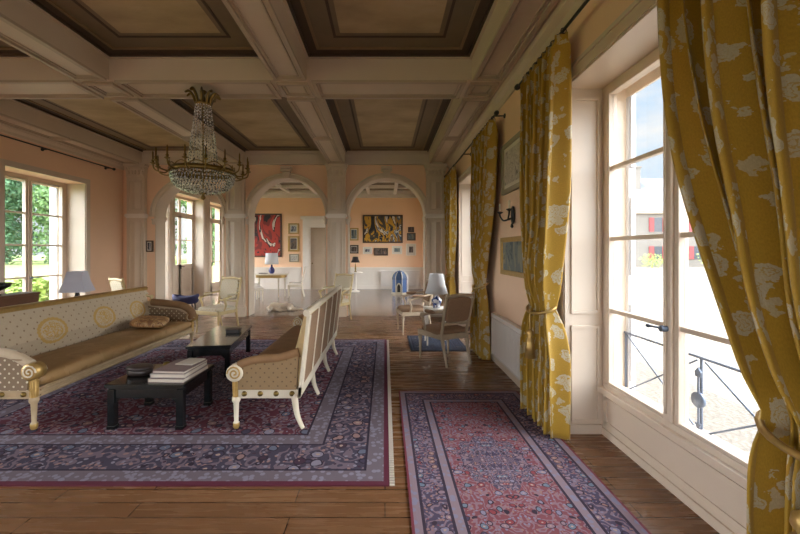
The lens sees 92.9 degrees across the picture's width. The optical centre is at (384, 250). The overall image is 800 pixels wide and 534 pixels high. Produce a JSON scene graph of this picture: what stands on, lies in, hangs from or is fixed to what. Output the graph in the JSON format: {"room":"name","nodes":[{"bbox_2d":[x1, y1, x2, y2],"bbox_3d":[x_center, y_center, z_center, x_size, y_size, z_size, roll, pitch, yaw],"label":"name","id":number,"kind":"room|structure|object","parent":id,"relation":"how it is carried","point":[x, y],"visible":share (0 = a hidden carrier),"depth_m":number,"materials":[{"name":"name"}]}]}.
{"room":"historic interior","nodes":[
{"label":"historic interior","id":0,"kind":"room"},
{"bbox_2d":[5,176,212,263],"bbox_3d":[-6.790,-0.750,5.150,0.020,5.200,21.300,0,0,0],"label":"wall","id":1,"kind":"structure","parent":0,"point":[6,177],"depth_m":7.72,"materials":[{"name":"paint"}]},
{"bbox_2d":[0,132,221,293],"bbox_3d":[-6.515,-0.750,5.150,0.530,5.200,21.300,0,0,0],"label":"wall","id":2,"kind":"structure","parent":0,"point":[106,186],"depth_m":8.29,"materials":[{"name":"pink paint"}]},
{"bbox_2d":[5,171,65,299],"bbox_3d":[-6.742,-0.025,7.070,0.416,2.750,1.700,0,0,0],"label":"window","id":3,"kind":"structure","parent":2,"relation":"in","point":[57,196],"depth_m":7.79,"materials":[{"name":"paint"}]},
{"bbox_2d":[49,187,58,299],"bbox_3d":[-6.865,0.000,7.877,0.170,2.700,0.052,0,0,0],"label":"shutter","id":4,"kind":"object","parent":3,"relation":"attached to","point":[53,192],"depth_m":7.85,"materials":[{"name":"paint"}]},
{"bbox_2d":[0,158,89,297],"bbox_3d":[-6.425,0.025,7.070,0.410,3.050,1.900,0,0,0],"label":"trim","id":5,"kind":"structure","parent":2,"relation":"attached to","point":[77,195],"depth_m":7.91,"materials":[{"name":"paint"}]},
{"bbox_2d":[0,134,115,170],"bbox_3d":[-6.175,-1.850,6.925,0.150,0.057,3.430,0,0,0],"label":"curtain rod","id":6,"kind":"object","parent":2,"relation":"attached to","point":[42,148],"visible":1,"depth_m":7.02,"materials":[{"name":"black metal"}]},
{"bbox_2d":[0,99,141,169],"bbox_3d":[-5.990,-2.237,1.935,0.520,0.395,14.270,0,0,0],"label":"trim","id":7,"kind":"structure","parent":2,"relation":"attached to","point":[13,113],"depth_m":6.87,"materials":[{"name":"paint"}]},
{"bbox_2d":[165,200,171,299],"bbox_3d":[-6.375,-0.160,10.285,0.350,3.420,1.610,0,0,0],"label":"trim","id":8,"kind":"structure","parent":2,"relation":"attached to","point":[168,224],"depth_m":10.95,"materials":[{"name":"paint"}]},
{"bbox_2d":[175,195,193,295],"bbox_3d":[-6.534,-0.100,12.150,0.152,3.300,1.800,0,0,0],"label":"door","id":9,"kind":"structure","parent":2,"relation":"in","point":[184,273],"depth_m":12.36,"materials":[{"name":"paint"}]},
{"bbox_2d":[172,190,205,295],"bbox_3d":[-6.375,-0.160,12.150,0.350,3.420,2.080,0,0,0],"label":"trim","id":10,"kind":"structure","parent":2,"relation":"attached to","point":[199,205],"depth_m":13.03,"materials":[{"name":"paint"}]},
{"bbox_2d":[188,187,218,291],"bbox_3d":[-6.235,-0.280,12.425,0.030,3.660,5.950,0,0,0],"label":"trim","id":11,"kind":"structure","parent":2,"relation":"attached to","point":[214,197],"depth_m":13.34,"materials":[{"name":"beige paint"}]},
{"bbox_2d":[210,204,220,291],"bbox_3d":[-6.534,-0.100,14.350,0.152,3.300,1.700,0,0,0],"label":"door","id":12,"kind":"structure","parent":2,"relation":"in","point":[214,286],"depth_m":14.78,"materials":[{"name":"paint"}]},
{"bbox_2d":[208,198,222,291],"bbox_3d":[-6.375,-0.160,14.350,0.350,3.420,1.980,0,0,0],"label":"trim","id":13,"kind":"structure","parent":2,"relation":"attached to","point":[209,199],"depth_m":13.45,"materials":[{"name":"paint"}]},
{"bbox_2d":[0,0,493,151],"bbox_3d":[-2.350,-2.410,2.125,7.800,0.150,14.650,0,0,0],"label":"ceiling","id":14,"kind":"structure","parent":0,"point":[117,28],"depth_m":4.42,"materials":[{"name":"paint"}]},
{"bbox_2d":[0,57,471,98],"bbox_3d":[-2.355,-2.238,4.855,6.810,0.394,0.570,0,0,0],"label":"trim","id":15,"kind":"structure","parent":14,"relation":"attached to","point":[20,77],"depth_m":4.60,"materials":[{"name":"paint"}]},
{"bbox_2d":[150,86,250,199],"bbox_3d":[-2.325,-1.350,4.860,1.155,1.400,1.152,0,0,0],"label":"chandelier","id":16,"kind":"object","parent":15,"relation":"hanging from","point":[204,103],"visible":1,"depth_m":4.77,"materials":[{"name":"clear glass"}]},
{"bbox_2d":[123,165,448,315],"bbox_3d":[-2.350,-0.417,9.260,7.800,3.935,0.380,0,0,0],"label":"wall","id":17,"kind":"structure","parent":0,"point":[355,174],"depth_m":9.07,"materials":[{"name":"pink paint"}]},
{"bbox_2d":[0,0,243,163],"bbox_3d":[-3.530,-2.237,1.935,0.440,0.395,14.270,0,0,0],"label":"trim","id":18,"kind":"structure","parent":17,"relation":"attached to","point":[26,27],"depth_m":4.28,"materials":[{"name":"paint"}]},
{"bbox_2d":[123,164,148,297],"bbox_3d":[-5.890,-0.250,8.975,0.520,3.600,0.190,0,0,0],"label":"trim","id":19,"kind":"structure","parent":17,"relation":"attached to","point":[136,174],"depth_m":8.96,"materials":[{"name":"beige paint"}]},
{"bbox_2d":[146,240,153,251],"bbox_3d":[-5.610,-0.115,9.050,0.180,0.270,0.039,0,0,0],"label":"picture","id":20,"kind":"object","parent":17,"relation":"attached to","point":[149,243],"visible":1,"depth_m":9.04},
{"bbox_2d":[149,178,225,216],"bbox_3d":[-4.660,-1.288,9.260,1.870,0.935,0.500,0,0,0],"label":"trim","id":21,"kind":"structure","parent":17,"relation":"attached to","point":[165,188],"depth_m":9.02,"materials":[{"name":"beige paint"}]},
{"bbox_2d":[223,164,246,316],"bbox_3d":[-3.545,-0.250,8.975,0.530,3.600,0.190,0,0,0],"label":"trim","id":22,"kind":"structure","parent":17,"relation":"attached to","point":[235,215],"depth_m":8.96,"materials":[{"name":"beige paint"}]},
{"bbox_2d":[222,0,345,163],"bbox_3d":[-1.140,-2.237,1.935,0.440,0.395,14.270,0,0,0],"label":"trim","id":23,"kind":"structure","parent":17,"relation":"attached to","point":[269,26],"depth_m":4.17,"materials":[{"name":"paint"}]},
{"bbox_2d":[245,173,326,216],"bbox_3d":[-2.335,-1.340,9.260,2.080,1.040,0.500,0,0,0],"label":"trim","id":24,"kind":"structure","parent":17,"relation":"attached to","point":[265,181],"depth_m":9.02,"materials":[{"name":"beige paint"}]},
{"bbox_2d":[280,166,292,178],"bbox_3d":[-2.335,-1.863,9.002,0.260,0.275,0.135,0,0,0],"label":"trim","id":25,"kind":"structure","parent":17,"relation":"attached to","point":[286,170],"depth_m":8.97,"materials":[{"name":"beige paint"}]},
{"bbox_2d":[151,219,427,224],"bbox_3d":[-2.257,-0.690,9.000,6.545,0.140,0.095,0,0,0],"label":"trim","id":26,"kind":"structure","parent":17,"relation":"attached to","point":[153,220],"depth_m":8.97,"materials":[{"name":"beige paint"}]},
{"bbox_2d":[154,216,425,221],"bbox_3d":[-2.257,-0.780,9.260,6.445,0.120,0.480,0,0,0],"label":"trim","id":27,"kind":"structure","parent":17,"relation":"attached to","point":[158,218],"depth_m":9.20,"materials":[{"name":"beige paint"}]},
{"bbox_2d":[155,178,425,315],"bbox_3d":[-2.257,-0.100,9.260,6.453,3.299,0.388,0,0,0],"label":"trim","id":28,"kind":"structure","parent":17,"relation":"attached to","point":[165,199],"depth_m":9.21,"materials":[{"name":"beige paint"}]},
{"bbox_2d":[139,151,445,164],"bbox_3d":[-2.350,-2.228,9.015,7.800,0.355,0.110,0,0,0],"label":"trim","id":29,"kind":"structure","parent":17,"relation":"attached to","point":[254,157],"depth_m":9.00,"materials":[{"name":"beige paint"}]},
{"bbox_2d":[325,164,347,316],"bbox_3d":[-1.150,-0.250,8.975,0.520,3.600,0.190,0,0,0],"label":"trim","id":30,"kind":"structure","parent":17,"relation":"attached to","point":[336,216],"depth_m":8.96,"materials":[{"name":"beige paint"}]},
{"bbox_2d":[345,173,425,216],"bbox_3d":[0.040,-1.340,9.260,2.080,1.040,0.500,0,0,0],"label":"trim","id":31,"kind":"structure","parent":17,"relation":"attached to","point":[363,182],"depth_m":9.02,"materials":[{"name":"beige paint"}]},
{"bbox_2d":[381,166,391,178],"bbox_3d":[0.040,-1.863,9.002,0.260,0.275,0.135,0,0,0],"label":"trim","id":32,"kind":"structure","parent":17,"relation":"attached to","point":[386,170],"depth_m":8.97,"materials":[{"name":"beige paint"}]},
{"bbox_2d":[424,164,447,316],"bbox_3d":[1.200,-0.250,8.975,0.540,3.600,0.190,0,0,0],"label":"trim","id":33,"kind":"structure","parent":17,"relation":"attached to","point":[435,226],"depth_m":8.96,"materials":[{"name":"beige paint"}]},
{"bbox_2d":[255,198,422,283],"bbox_3d":[-2.350,-0.900,15.650,7.800,4.900,0.300,0,0,0],"label":"wall","id":34,"kind":"structure","parent":0,"point":[291,209],"depth_m":15.50,"materials":[{"name":"pink paint"}]},
{"bbox_2d":[255,214,281,256],"bbox_3d":[-4.796,-0.639,15.479,1.184,1.767,0.039,0,0,0],"label":"picture","id":35,"kind":"object","parent":34,"relation":"attached to","point":[268,227],"visible":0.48,"depth_m":15.47,"materials":[{"name":"red paint"}]},
{"bbox_2d":[288,236,298,251],"bbox_3d":[-3.723,-0.296,15.479,0.457,0.633,0.039,0,0,0],"label":"picture","id":36,"kind":"object","parent":34,"relation":"attached to","point":[293,241],"visible":1,"depth_m":15.46},
{"bbox_2d":[290,238,296,248],"bbox_3d":[-3.722,-0.296,15.476,0.257,0.433,0.005,0,0,0],"label":"print","id":37,"kind":"object","parent":36,"relation":"attached to","point":[293,241],"depth_m":15.47},
{"bbox_2d":[288,223,298,233],"bbox_3d":[-3.724,-0.910,15.479,0.429,0.433,0.039,0,0,0],"label":"picture","id":38,"kind":"object","parent":34,"relation":"attached to","point":[293,228],"visible":1,"depth_m":15.47},
{"bbox_2d":[289,254,298,261],"bbox_3d":[-3.704,0.286,15.479,0.388,0.326,0.039,0,0,0],"label":"picture","id":39,"kind":"object","parent":34,"relation":"attached to","point":[292,257],"visible":1,"depth_m":15.47},
{"bbox_2d":[300,216,324,288],"bbox_3d":[-2.570,0.070,15.420,1.700,2.960,0.160,0,0,0],"label":"door","id":40,"kind":"structure","parent":34,"relation":"in","point":[313,226],"depth_m":15.43,"materials":[{"name":"beige paint"}]},
{"bbox_2d":[255,267,422,288],"bbox_3d":[-2.350,1.105,15.470,7.800,0.890,0.060,0,0,0],"label":"trim","id":41,"kind":"structure","parent":34,"relation":"attached to","point":[370,278],"depth_m":15.47,"materials":[{"name":"white paint"}]},
{"bbox_2d":[350,228,358,239],"bbox_3d":[-1.263,-0.684,15.479,0.371,0.510,0.039,0,0,0],"label":"picture","id":42,"kind":"object","parent":34,"relation":"attached to","point":[354,232],"visible":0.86,"depth_m":15.47,"materials":[{"name":"blue"}]},
{"bbox_2d":[350,245,358,253],"bbox_3d":[-1.263,-0.071,15.479,0.371,0.347,0.039,0,0,0],"label":"picture","id":43,"kind":"object","parent":34,"relation":"attached to","point":[354,249],"visible":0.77,"depth_m":15.46},
{"bbox_2d":[374,248,387,255],"bbox_3d":[-0.163,0.031,15.479,0.571,0.306,0.039,0,0,0],"label":"picture","id":44,"kind":"object","parent":34,"relation":"attached to","point":[377,251],"visible":1,"depth_m":15.47},
{"bbox_2d":[363,215,402,242],"bbox_3d":[-0.090,-0.898,15.479,1.633,1.143,0.039,0,0,0],"label":"picture","id":45,"kind":"object","parent":34,"relation":"attached to","point":[376,228],"visible":1,"depth_m":15.47,"materials":[{"name":"yellow paint"}]},
{"bbox_2d":[392,246,401,253],"bbox_3d":[0.490,-0.041,15.479,0.408,0.326,0.039,0,0,0],"label":"picture","id":46,"kind":"object","parent":34,"relation":"attached to","point":[395,249],"visible":1,"depth_m":15.48,"materials":[{"name":"white paint"}]},
{"bbox_2d":[406,244,415,255],"bbox_3d":[1.061,-0.059,15.479,0.408,0.486,0.039,0,0,0],"label":"picture","id":47,"kind":"object","parent":34,"relation":"attached to","point":[410,248],"visible":1,"depth_m":15.48,"materials":[{"name":"white paint"}]},
{"bbox_2d":[261,181,416,197],"bbox_3d":[-2.350,-2.325,12.475,7.800,0.320,6.050,0,0,0],"label":"ceiling","id":48,"kind":"structure","parent":0,"point":[386,189],"depth_m":14.93,"materials":[{"name":"white paint"}]},
{"bbox_2d":[0,289,719,533],"bbox_3d":[-2.365,1.610,5.150,8.870,0.120,21.300,0,0,0],"label":"floor","id":49,"kind":"structure","parent":0,"point":[23,510],"depth_m":2.41,"materials":[{"name":"brown wood"}]},
{"bbox_2d":[108,277,153,300],"bbox_3d":[-5.013,1.032,7.562,0.664,1.044,0.674,0,0,30],"label":"armchair","id":50,"kind":"object","parent":49,"relation":"on","point":[115,283],"visible":0.24,"depth_m":7.30,"materials":[{"name":"beige paint"}]},
{"bbox_2d":[172,294,198,306],"bbox_3d":[-5.450,1.367,10.400,0.680,0.373,0.510,0,0,-11],"label":"footstool","id":51,"kind":"object","parent":49,"relation":"on","point":[193,299],"visible":0.84,"depth_m":10.24,"materials":[{"name":"blue fabric"}]},
{"bbox_2d":[0,339,394,486],"bbox_3d":[-2.100,1.544,4.560,4.330,0.012,4.120,0,0,0],"label":"rug","id":52,"kind":"object","parent":49,"relation":"on","point":[346,438],"visible":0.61,"depth_m":3.17,"materials":[{"name":"purple fabric"}]},
{"bbox_2d":[0,286,197,429],"bbox_3d":[-3.389,1.047,4.595,0.892,0.983,2.776,0,0,0],"label":"sofa","id":53,"kind":"object","parent":52,"relation":"on","point":[47,346],"visible":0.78,"depth_m":4.17,"materials":[{"name":"beige fabric"}]},
{"bbox_2d":[129,315,169,327],"bbox_3d":[-3.280,0.985,5.310,0.438,0.135,0.520,0,0,-19],"label":"cushion","id":54,"kind":"object","parent":53,"relation":"on","point":[145,321],"visible":1,"depth_m":5.15,"materials":[{"name":"brown fabric"}]},
{"bbox_2d":[150,299,195,318],"bbox_3d":[-3.271,0.896,5.886,0.668,0.322,0.141,0,0,0],"label":"armrest","id":55,"kind":"object","parent":53,"relation":"on","point":[190,310],"visible":1,"depth_m":5.84,"materials":[{"name":"brown fabric"}]},
{"bbox_2d":[104,364,213,429],"bbox_3d":[-2.065,1.341,3.550,0.680,0.395,0.600,0,0,0],"label":"coffee table","id":56,"kind":"object","parent":52,"relation":"on","point":[126,386],"visible":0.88,"depth_m":3.28,"materials":[{"name":"black paint"}]},
{"bbox_2d":[126,363,153,375],"bbox_3d":[-2.270,1.099,3.520,0.230,0.087,0.170,0,0,0],"label":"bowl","id":57,"kind":"object","parent":56,"relation":"on","point":[139,369],"visible":0.98,"depth_m":3.46,"materials":[{"name":"black ceramic"}]},
{"bbox_2d":[148,365,207,382],"bbox_3d":[-1.890,1.125,3.500,0.320,0.035,0.420,0,0,3],"label":"book","id":58,"kind":"object","parent":56,"relation":"on","point":[150,380],"visible":0.52,"depth_m":3.30,"materials":[{"name":"white paper"}]},
{"bbox_2d":[150,362,207,377],"bbox_3d":[-1.890,1.089,3.510,0.310,0.035,0.400,0,0,1],"label":"book","id":59,"kind":"object","parent":58,"relation":"on","point":[152,375],"visible":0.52,"depth_m":3.32,"materials":[{"name":"white paper"}]},
{"bbox_2d":[152,359,207,373],"bbox_3d":[-1.880,1.061,3.510,0.290,0.022,0.380,0,0,5],"label":"book","id":60,"kind":"object","parent":59,"relation":"on","point":[170,368],"visible":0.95,"depth_m":3.40,"materials":[{"name":"white paper"}]},
{"bbox_2d":[175,358,205,364],"bbox_3d":[-1.840,1.046,3.600,0.170,0.008,0.200,0,0,9],"label":"book","id":61,"kind":"object","parent":60,"relation":"on","point":[190,361],"visible":1,"depth_m":3.58,"materials":[{"name":"white paper"}]},
{"bbox_2d":[185,325,251,376],"bbox_3d":[-2.220,1.341,5.200,0.520,0.395,1.250,0,0,-8],"label":"coffee table","id":62,"kind":"object","parent":52,"relation":"on","point":[215,342],"visible":0.86,"depth_m":4.80,"materials":[{"name":"black paint"}]},
{"bbox_2d":[226,285,341,428],"bbox_3d":[-0.998,1.019,4.450,0.719,1.038,2.446,0,0,0],"label":"sofa","id":63,"kind":"object","parent":52,"relation":"on","point":[285,368],"visible":1,"depth_m":3.27,"materials":[{"name":"beige fabric"}]},
{"bbox_2d":[195,276,241,332],"bbox_3d":[-3.215,1.032,7.412,0.664,1.044,0.674,0,0,22],"label":"armchair","id":64,"kind":"object","parent":49,"relation":"on","point":[230,287],"visible":0.94,"depth_m":7.49,"materials":[{"name":"beige fabric"}]},
{"bbox_2d":[255,273,287,296],"bbox_3d":[-3.880,1.160,12.830,1.100,0.780,0.540,0,0,0],"label":"table","id":65,"kind":"object","parent":49,"relation":"on","point":[274,275],"visible":0.93,"depth_m":12.68,"materials":[{"name":"beige paint"}]},
{"bbox_2d":[265,253,278,273],"bbox_3d":[-3.860,0.420,12.950,0.460,0.700,0.460,0,0,0],"label":"table lamp","id":66,"kind":"object","parent":65,"relation":"on","point":[270,258],"visible":1,"depth_m":12.79,"materials":[{"name":"fabric"}]},
{"bbox_2d":[266,302,302,311],"bbox_3d":[-2.607,1.448,9.885,0.931,0.220,0.453,0,0,-23],"label":"dog","id":67,"kind":"object","parent":49,"relation":"on","point":[275,306],"visible":1,"depth_m":9.80},
{"bbox_2d":[287,266,305,297],"bbox_3d":[-2.984,1.042,12.912,0.614,1.024,0.500,0,0,-10],"label":"dining chair","id":68,"kind":"object","parent":49,"relation":"on","point":[290,284],"visible":1,"depth_m":12.74,"materials":[{"name":"beige paint"}]},
{"bbox_2d":[318,273,353,318],"bbox_3d":[-1.095,1.032,8.507,0.664,1.044,0.674,0,0,32],"label":"armchair","id":69,"kind":"object","parent":49,"relation":"on","point":[346,281],"visible":0.66,"depth_m":8.61,"materials":[{"name":"beige paint"}]},
{"bbox_2d":[391,269,407,294],"bbox_3d":[0.540,1.105,13.699,0.600,0.890,0.498,0,0,12],"label":"house","id":70,"kind":"object","parent":49,"relation":"on","point":[399,278],"visible":0.94,"depth_m":13.51,"materials":[{"name":"blue paint"}]},
{"bbox_2d":[381,270,419,285],"bbox_3d":[0.649,1.170,15.387,1.633,0.760,0.105,0,0,0],"label":"radiator","id":71,"kind":"object","parent":49,"relation":"on","point":[386,275],"visible":0.61,"depth_m":15.35,"materials":[{"name":"metal"}]},
{"bbox_2d":[396,278,432,334],"bbox_3d":[0.596,1.042,7.309,0.674,1.024,0.664,0,0,-8],"label":"armchair","id":72,"kind":"object","parent":49,"relation":"on","point":[404,310],"visible":0.77,"depth_m":7.09,"materials":[{"name":"grey paint"}]},
{"bbox_2d":[407,335,465,350],"bbox_3d":[0.850,1.544,6.400,0.900,0.012,1.040,0,0,0],"label":"rug","id":73,"kind":"object","parent":49,"relation":"on","point":[434,344],"visible":0.71,"depth_m":6.25,"materials":[{"name":"blue fabric"}]},
{"bbox_2d":[423,306,448,345],"bbox_3d":[0.860,1.243,6.350,0.400,0.590,0.400,0,0,0],"label":"side table","id":74,"kind":"object","parent":73,"relation":"on","point":[426,317],"visible":0.34,"depth_m":6.26,"materials":[{"name":"white paint"}]},
{"bbox_2d":[425,273,447,307],"bbox_3d":[0.860,0.663,6.350,0.380,0.570,0.380,0,0,0],"label":"table lamp","id":75,"kind":"object","parent":74,"relation":"on","point":[436,286],"visible":1,"depth_m":6.24,"materials":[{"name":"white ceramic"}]},
{"bbox_2d":[418,292,474,367],"bbox_3d":[0.871,1.057,5.361,0.624,0.994,0.654,0,0,-28],"label":"armchair","id":76,"kind":"object","parent":49,"relation":"on","point":[457,308],"visible":1,"depth_m":5.17,"materials":[{"name":"grey paint"}]},
{"bbox_2d":[399,391,650,533],"bbox_3d":[0.800,1.544,2.800,1.300,0.012,2.760,0,0,0],"label":"rug","id":77,"kind":"object","parent":49,"relation":"on","point":[476,462],"visible":1,"depth_m":2.60,"materials":[{"name":"red carpet"}]},
{"bbox_3d":[-4.700,1.160,5.000,0.440,0.780,1.500,0,0,0],"label":"console table","id":78,"kind":"object","parent":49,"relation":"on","visible":0},
{"bbox_2d":[0,292,39,306],"bbox_3d":[-4.700,0.655,4.720,0.280,0.230,0.620,0,0,0],"label":"wooden chest","id":79,"kind":"object","parent":78,"relation":"on","point":[15,298],"visible":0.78,"depth_m":4.75,"materials":[{"name":"brown wood"}]},
{"bbox_2d":[0,282,12,295],"bbox_3d":[-4.700,0.465,4.580,0.320,0.150,0.320,0,0,0],"label":"bowl","id":80,"kind":"object","parent":79,"relation":"on","point":[3,285],"visible":1,"depth_m":4.59,"materials":[{"name":"black paint"}]},
{"bbox_2d":[58,271,95,295],"bbox_3d":[-4.550,0.535,5.620,0.332,0.470,0.332,0,0,-14],"label":"table lamp","id":81,"kind":"object","parent":78,"relation":"on","point":[77,282],"visible":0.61,"depth_m":5.51,"materials":[{"name":"white fabric"}]},
{"bbox_2d":[454,0,634,343],"bbox_3d":[1.800,-0.750,5.150,0.500,5.200,21.300,0,0,0],"label":"wall","id":82,"kind":"structure","parent":0,"point":[507,296],"depth_m":4.62,"materials":[{"name":"pink paint"}]},
{"bbox_2d":[457,165,473,325],"bbox_3d":[1.677,0.020,7.000,0.345,3.060,1.900,0,0,0],"label":"trim","id":83,"kind":"structure","parent":82,"relation":"attached to","point":[465,277],"depth_m":7.83,"materials":[{"name":"paint"}]},
{"bbox_2d":[444,110,505,177],"bbox_3d":[1.465,-1.745,6.850,0.170,0.057,4.180,0,0,0],"label":"curtain rod","id":84,"kind":"object","parent":82,"relation":"attached to","point":[496,112],"visible":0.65,"depth_m":5.88,"materials":[{"name":"black metal"}]},
{"bbox_2d":[444,166,456,322],"bbox_3d":[1.391,-0.116,8.241,0.228,3.301,1.027,0,0,3],"label":"curtain","id":85,"kind":"object","parent":84,"relation":"hanging from","point":[450,181],"visible":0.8,"depth_m":7.96,"materials":[{"name":"yellow fabric"}]},
{"bbox_2d":[470,117,497,359],"bbox_3d":[1.386,-0.116,5.492,0.258,3.301,1.111,0,0,1],"label":"curtain","id":86,"kind":"object","parent":84,"relation":"hanging from","point":[484,149],"visible":0.98,"depth_m":5.36,"materials":[{"name":"gold fabric"}]},
{"bbox_2d":[428,0,559,163],"bbox_3d":[1.285,-2.237,1.935,0.530,0.395,14.270,0,0,0],"label":"trim","id":87,"kind":"structure","parent":82,"relation":"attached to","point":[510,26],"depth_m":4.17,"materials":[{"name":"paint"}]},
{"bbox_2d":[490,344,519,387],"bbox_3d":[1.532,1.460,1.890,0.035,0.180,14.180,0,0,0],"label":"baseboard","id":88,"kind":"structure","parent":82,"relation":"attached to","point":[510,375],"depth_m":4.77,"materials":[{"name":"beige paint"}]},
{"bbox_2d":[491,313,520,379],"bbox_3d":[1.504,1.200,4.580,0.090,0.700,1.323,0,0,0],"label":"radiator","id":89,"kind":"object","parent":82,"relation":"attached to","point":[505,334],"visible":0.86,"depth_m":4.60,"materials":[{"name":"metal"}]},
{"bbox_2d":[491,313,520,331],"bbox_3d":[1.494,0.863,4.610,0.070,0.025,1.260,0,0,0],"label":"grille","id":90,"kind":"object","parent":89,"relation":"attached to","point":[510,324],"depth_m":4.60,"materials":[{"name":"white paint"}]},
{"bbox_2d":[497,200,514,227],"bbox_3d":[1.472,-0.427,4.550,0.155,0.315,0.430,0,0,0],"label":"wall sconce","id":91,"kind":"object","parent":82,"relation":"attached to","point":[512,209],"visible":1,"depth_m":4.52,"materials":[{"name":"black metal"}]},
{"bbox_2d":[501,131,519,195],"bbox_3d":[1.530,-1.035,4.555,0.039,0.630,0.770,0,0,0],"label":"picture","id":92,"kind":"object","parent":82,"relation":"attached to","point":[510,151],"visible":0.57,"depth_m":4.61},
{"bbox_2d":[505,142,519,185],"bbox_3d":[1.526,-1.035,4.555,0.005,0.410,0.550,0,0,0],"label":"print","id":93,"kind":"object","parent":92,"relation":"attached to","point":[512,154],"depth_m":4.54},
{"bbox_2d":[500,236,523,277],"bbox_3d":[1.530,0.065,4.515,0.039,0.470,0.930,0,0,0],"label":"picture","id":94,"kind":"object","parent":82,"relation":"attached to","point":[511,262],"visible":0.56,"depth_m":4.57,"materials":[{"name":"blue paper"}]},
{"bbox_2d":[446,0,584,169],"bbox_3d":[1.500,-1.990,1.935,0.100,0.160,14.270,0,0,0],"label":"trim","id":95,"kind":"structure","parent":82,"relation":"attached to","point":[563,12],"depth_m":4.08,"materials":[{"name":"paint"}]},
{"bbox_2d":[514,0,589,89],"bbox_3d":[1.465,-1.745,2.375,0.170,0.057,3.430,0,0,0],"label":"curtain rod","id":96,"kind":"object","parent":82,"relation":"attached to","point":[517,86],"visible":0.58,"depth_m":2.91,"materials":[{"name":"black metal"}]},
{"bbox_2d":[519,28,571,440],"bbox_3d":[1.389,-0.115,3.414,0.258,3.301,0.873,0,0,-2],"label":"curtain","id":97,"kind":"object","parent":96,"relation":"hanging from","point":[545,161],"visible":1,"depth_m":3.21,"materials":[{"name":"gold fabric"}]},
{"bbox_2d":[657,0,799,533],"bbox_3d":[1.377,-0.115,1.372,0.308,3.302,1.002,0,0,4],"label":"curtain","id":98,"kind":"object","parent":96,"relation":"hanging from","point":[730,69],"visible":1,"depth_m":1.37,"materials":[{"name":"gold fabric"}]},
{"bbox_2d":[558,0,658,433],"bbox_3d":[1.677,0.020,2.365,0.345,3.060,1.970,0,0,0],"label":"trim","id":99,"kind":"structure","parent":82,"relation":"attached to","point":[633,35],"depth_m":3.23,"materials":[{"name":"paint"}]},
{"bbox_2d":[616,65,659,385],"bbox_3d":[1.980,-0.080,2.365,0.140,2.660,1.780,0,0,0],"label":"trim","id":100,"kind":"structure","parent":82,"relation":"attached to","point":[621,96],"depth_m":3.23,"materials":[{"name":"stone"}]},
{"bbox_2d":[597,385,748,533],"bbox_3d":[1.930,1.345,2.365,0.260,0.410,1.770,0,0,0],"label":"window sill","id":101,"kind":"structure","parent":82,"relation":"attached to","point":[713,489],"depth_m":2.36,"materials":[{"name":"paint"}]},
{"bbox_2d":[603,47,756,475],"bbox_3d":[1.932,0.075,2.450,0.356,2.950,1.600,0,0,0],"label":"window","id":102,"kind":"structure","parent":82,"relation":"in","point":[675,329],"depth_m":2.55,"materials":[{"name":"paint"}]},
{"bbox_2d":[626,94,635,390],"bbox_3d":[2.080,0.000,3.207,0.060,2.700,0.052,0,0,0],"label":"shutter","id":103,"kind":"object","parent":102,"relation":"attached to","point":[630,101],"depth_m":3.20,"materials":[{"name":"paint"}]},
{"bbox_2d":[626,66,660,97],"bbox_3d":[2.060,-0.750,5.150,0.020,5.200,21.300,0,0,0],"label":"wall","id":104,"kind":"structure","parent":0,"point":[655,74],"depth_m":3.01,"materials":[{"name":"paint"}]},
{"label":"outside","id":105,"kind":"structure","parent":0,"visible":0},
{"bbox_2d":[5,255,214,294],"bbox_3d":[-84.900,2.010,40.000,150.200,0.280,240.000,0,0,0],"label":"lawn","id":106,"kind":"structure","parent":105,"point":[39,267],"depth_m":43.07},
{"bbox_2d":[5,178,34,263],"bbox_3d":[-55.587,-6.954,53.229,10.048,18.955,10.256,0,0,0],"label":"tree","id":107,"kind":"object","parent":106,"relation":"on","point":[10,191],"visible":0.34,"depth_m":54.41,"materials":[{"name":"green plant"}]},
{"bbox_2d":[5,183,44,261],"bbox_3d":[-67.271,-7.522,67.370,11.816,20.240,11.818,0,0,3],"label":"tree","id":108,"kind":"object","parent":106,"relation":"on","point":[18,207],"visible":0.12,"depth_m":67.14,"materials":[{"name":"green plant"}]},
{"bbox_2d":[5,276,48,301],"bbox_3d":[-11.532,1.420,12.295,1.751,1.212,1.703,0,0,18],"label":"shrub","id":109,"kind":"object","parent":106,"relation":"on","point":[39,284],"visible":0.36,"depth_m":12.13,"materials":[{"name":"green plant"}]},
{"bbox_2d":[19,185,49,263],"bbox_3d":[-46.591,-5.924,55.817,9.686,16.520,9.722,0,0,13],"label":"tree","id":110,"kind":"object","parent":106,"relation":"on","point":[42,203],"visible":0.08,"depth_m":52.98,"materials":[{"name":"green plant"}]},
{"bbox_2d":[176,200,214,260],"bbox_3d":[-28.123,-5.471,60.971,9.676,15.388,9.939,0,0,12],"label":"tree","id":111,"kind":"object","parent":106,"relation":"on","point":[182,201],"visible":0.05,"depth_m":59.10,"materials":[{"name":"green plant"}]},
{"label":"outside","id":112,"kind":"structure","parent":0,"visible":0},
{"bbox_2d":[636,267,759,453],"bbox_3d":[66.035,2.000,30.000,127.930,0.300,180.000,0,0,0],"label":"courtyard","id":113,"kind":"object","parent":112,"point":[722,410],"depth_m":6.48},
{"bbox_2d":[638,253,662,267],"bbox_3d":[29.397,1.055,41.846,2.419,1.773,2.592,0,0,27],"label":"shrub","id":114,"kind":"object","parent":113,"relation":"on","point":[645,253],"visible":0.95,"depth_m":41.84,"materials":[{"name":"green plant"}]},
{"bbox_2d":[636,166,703,266],"bbox_3d":[49.000,-4.250,48.000,52.600,12.200,9.000,0,0,0],"label":"outbuilding","id":115,"kind":"structure","parent":113,"relation":"on","point":[649,192],"depth_m":44.00,"materials":[{"name":"stone"}]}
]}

